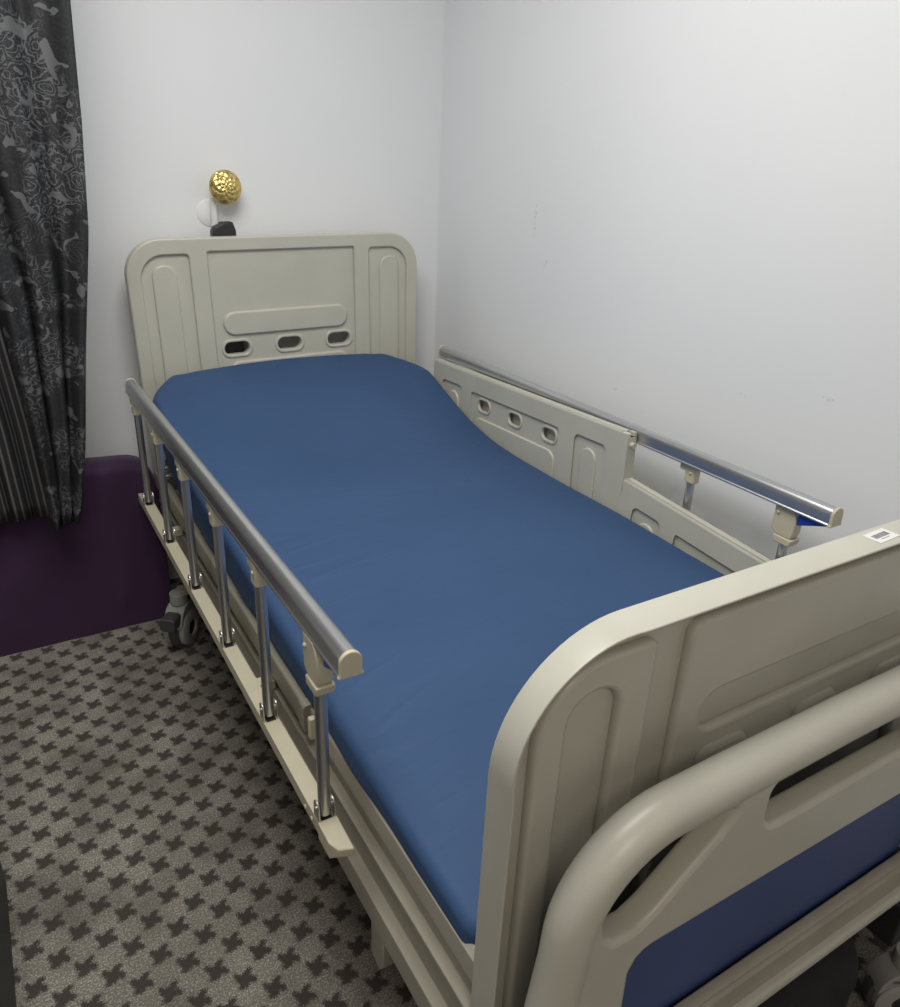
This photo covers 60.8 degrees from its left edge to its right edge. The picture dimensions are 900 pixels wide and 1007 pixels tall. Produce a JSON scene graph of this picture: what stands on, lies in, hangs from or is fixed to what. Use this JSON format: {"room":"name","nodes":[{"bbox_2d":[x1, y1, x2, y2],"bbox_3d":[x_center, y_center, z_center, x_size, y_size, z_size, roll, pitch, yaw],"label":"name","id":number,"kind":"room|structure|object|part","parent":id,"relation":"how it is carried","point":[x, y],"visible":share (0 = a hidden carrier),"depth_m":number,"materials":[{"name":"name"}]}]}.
{"room":"care facility","nodes":[
{"label":"care facility","id":0,"kind":"room"},
{"bbox_2d":[70,0,444,578],"bbox_3d":[-1.452,-0.791,1.983,3.232,2.700,0.100,-12,28,-29],"label":"wall","id":1,"kind":"structure","parent":0,"point":[326,115],"depth_m":2.33,"materials":[{"name":"white paint"}]},
{"bbox_2d":[196,170,241,226],"bbox_3d":[-0.695,-0.912,2.317,0.129,0.179,0.068,-12,28,-29],"label":"curtain holdback","id":2,"kind":"object","parent":1,"relation":"attached to","point":[225,188],"visible":0.98,"depth_m":2.30,"materials":[{"name":"gold metal"}]},
{"bbox_3d":[-0.734,-0.888,2.345,0.080,0.080,0.003,-12,28,-29],"label":"wall plate","id":3,"kind":"part","parent":2,"relation":"part of","materials":[{"name":"white plastic"}]},
{"bbox_3d":[-0.703,-0.893,2.326,0.056,0.136,0.024,9,25,15],"label":"stem","id":4,"kind":"part","parent":2,"relation":"part of","materials":[{"name":"white plastic"}]},
{"bbox_2d":[0,577,899,1006],"bbox_3d":[-0.268,1.283,0.636,3.232,0.100,4.730,-12,28,-29],"label":"floor","id":5,"kind":"structure","parent":0,"point":[157,849],"depth_m":1.67,"materials":[{"name":"carpet"}]},
{"bbox_2d":[0,861,16,1006],"bbox_3d":[-0.876,0.825,0.942,0.566,0.440,1.075,-12,28,-29],"label":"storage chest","id":6,"kind":"object","parent":5,"relation":"on","point":[7,984],"visible":1,"depth_m":1.36,"materials":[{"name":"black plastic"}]},
{"bbox_2d":[0,455,170,656],"bbox_3d":[-1.466,0.209,2.122,1.288,0.560,0.115,-12,28,-29],"label":"panel","id":7,"kind":"object","parent":5,"relation":"on","point":[107,571],"visible":0.66,"depth_m":2.29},
{"bbox_2d":[124,232,899,1006],"bbox_3d":[-0.022,0.087,1.784,1.073,1.170,2.151,-12,28,-29],"label":"hospital bed","id":8,"kind":"object","parent":5,"relation":"on","point":[693,798],"visible":0.83,"depth_m":1.05,"materials":[{"name":"blue fabric"}]},
{"bbox_3d":[-0.866,-0.141,2.159,0.020,0.293,0.020,-12,28,-29],"label":"post","id":9,"kind":"part","parent":8,"relation":"part of","materials":[{"name":"metal"}]},
{"bbox_3d":[-0.729,-0.043,1.951,0.020,0.293,0.020,-12,28,-29],"label":"post","id":10,"kind":"part","parent":8,"relation":"part of","materials":[{"name":"metal"}]},
{"bbox_3d":[-0.777,0.207,2.296,0.082,0.123,0.060,-12,28,-29],"label":"leg","id":11,"kind":"part","parent":8,"relation":"part of","materials":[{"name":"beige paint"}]},
{"bbox_3d":[-0.592,0.055,1.744,0.020,0.293,0.020,-12,28,-29],"label":"post","id":12,"kind":"part","parent":8,"relation":"part of","materials":[{"name":"metal"}]},
{"bbox_3d":[-0.458,0.152,1.540,0.020,0.293,0.020,-12,28,-29],"label":"post","id":13,"kind":"part","parent":8,"relation":"part of","materials":[{"name":"metal"}]},
{"bbox_2d":[210,221,243,352],"bbox_3d":[-0.698,-0.667,2.406,0.071,0.411,0.038,-12,28,-29],"label":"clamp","id":14,"kind":"object","parent":8,"relation":"attached to","point":[223,228],"visible":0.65,"depth_m":2.33,"materials":[{"name":"plastic"}]},
{"bbox_3d":[-0.559,0.150,1.829,0.031,0.059,1.235,-12,28,-29],"label":"deck rail","id":15,"kind":"part","parent":8,"relation":"part of","materials":[{"name":"paint"}]},
{"bbox_3d":[-0.511,-0.064,1.566,0.034,0.051,1.490,-12,28,-29],"label":"rail","id":16,"kind":"part","parent":8,"relation":"part of","materials":[{"name":"metal"}]},
{"bbox_3d":[-0.324,0.248,1.336,0.020,0.293,0.020,-12,28,-29],"label":"post","id":17,"kind":"part","parent":8,"relation":"part of","materials":[{"name":"metal"}]},
{"bbox_3d":[-0.533,-0.457,2.549,0.952,0.839,0.038,-12,28,-29],"label":"headboard","id":18,"kind":"part","parent":8,"relation":"part of","materials":[{"name":"beige plastic"}]},
{"bbox_3d":[-0.189,0.345,1.132,0.020,0.293,0.020,-12,28,-29],"label":"post","id":19,"kind":"part","parent":8,"relation":"part of","materials":[{"name":"metal"}]},
{"bbox_2d":[153,354,724,944],"bbox_3d":[-0.059,0.003,1.826,0.917,0.292,1.890,-12,28,-29],"label":"mattress","id":20,"kind":"object","parent":8,"relation":"on","point":[454,565],"visible":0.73,"depth_m":1.66,"materials":[{"name":"blue fabric"}]},
{"bbox_3d":[0.197,-0.193,2.288,0.030,0.327,0.951,-12,28,-29],"label":"guard panel","id":21,"kind":"part","parent":8,"relation":"part of","materials":[{"name":"beige plastic"}]},
{"bbox_3d":[0.358,-0.249,2.051,0.034,0.037,1.490,-12,28,-29],"label":"rail","id":22,"kind":"part","parent":8,"relation":"part of","materials":[{"name":"metal"}]},
{"bbox_3d":[0.442,0.368,1.078,0.932,0.668,0.049,-12,28,-29],"label":"footboard","id":23,"kind":"part","parent":8,"relation":"part of","materials":[{"name":"beige plastic"}]},
{"bbox_3d":[0.553,0.067,1.829,0.020,0.293,0.020,-12,28,-29],"label":"post","id":24,"kind":"part","parent":8,"relation":"part of","materials":[{"name":"metal"}]},
{"bbox_3d":[0.621,0.229,1.688,0.030,0.347,0.758,-12,28,-29],"label":"guard panel","id":25,"kind":"part","parent":8,"relation":"part of","materials":[{"name":"beige plastic"}]},
{"bbox_3d":[0.479,0.502,1.061,0.959,0.565,0.055,-12,28,-29],"label":"frame","id":26,"kind":"part","parent":8,"relation":"part of","materials":[{"name":"beige plastic"}]},
{"bbox_3d":[0.688,0.164,1.625,0.020,0.293,0.020,-12,28,-29],"label":"post","id":27,"kind":"part","parent":8,"relation":"part of","materials":[{"name":"metal"}]},
{"bbox_3d":[0.784,0.730,1.373,0.044,0.096,0.060,-12,28,-29],"label":"leg","id":28,"kind":"part","parent":8,"relation":"part of","materials":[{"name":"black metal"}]},
{"bbox_2d":[758,937,858,1006],"bbox_3d":[0.428,0.775,1.428,0.490,0.239,0.508,-12,28,-29],"label":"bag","id":29,"kind":"object","parent":5,"relation":"on","point":[830,982],"visible":0.07,"depth_m":1.27,"materials":[{"name":"black fabric"}]},
{"bbox_2d":[433,0,899,846],"bbox_3d":[1.213,-0.198,0.911,0.100,2.700,4.730,-12,28,-29],"label":"wall","id":30,"kind":"structure","parent":0,"point":[677,220],"depth_m":1.79,"materials":[{"name":"white paint"}]},
{"bbox_3d":[-0.165,-1.091,-0.420,3.232,0.100,4.730,-12,28,-29],"label":"ceiling","id":31,"kind":"structure","parent":0,"visible":0},
{"bbox_3d":[-1.353,-1.747,1.111,1.500,0.038,0.085,-12,28,-29],"label":"track","id":32,"kind":"object","parent":31,"relation":"attached to","visible":0},
{"bbox_2d":[0,320,49,524],"bbox_3d":[-1.498,-0.793,1.515,1.001,2.030,0.035,-12,28,-29],"label":"striped curtain","id":33,"kind":"object","parent":32,"relation":"hanging from","point":[22,497],"visible":0.81,"depth_m":2.05,"materials":[{"name":"fabric"}]},
{"bbox_2d":[0,0,88,530],"bbox_3d":[-1.081,-0.855,1.687,0.588,2.023,0.086,-12,28,-29],"label":"curtain","id":34,"kind":"object","parent":32,"relation":"hanging from","point":[44,229],"visible":1,"depth_m":1.84,"materials":[{"name":"fabric"}]}
]}

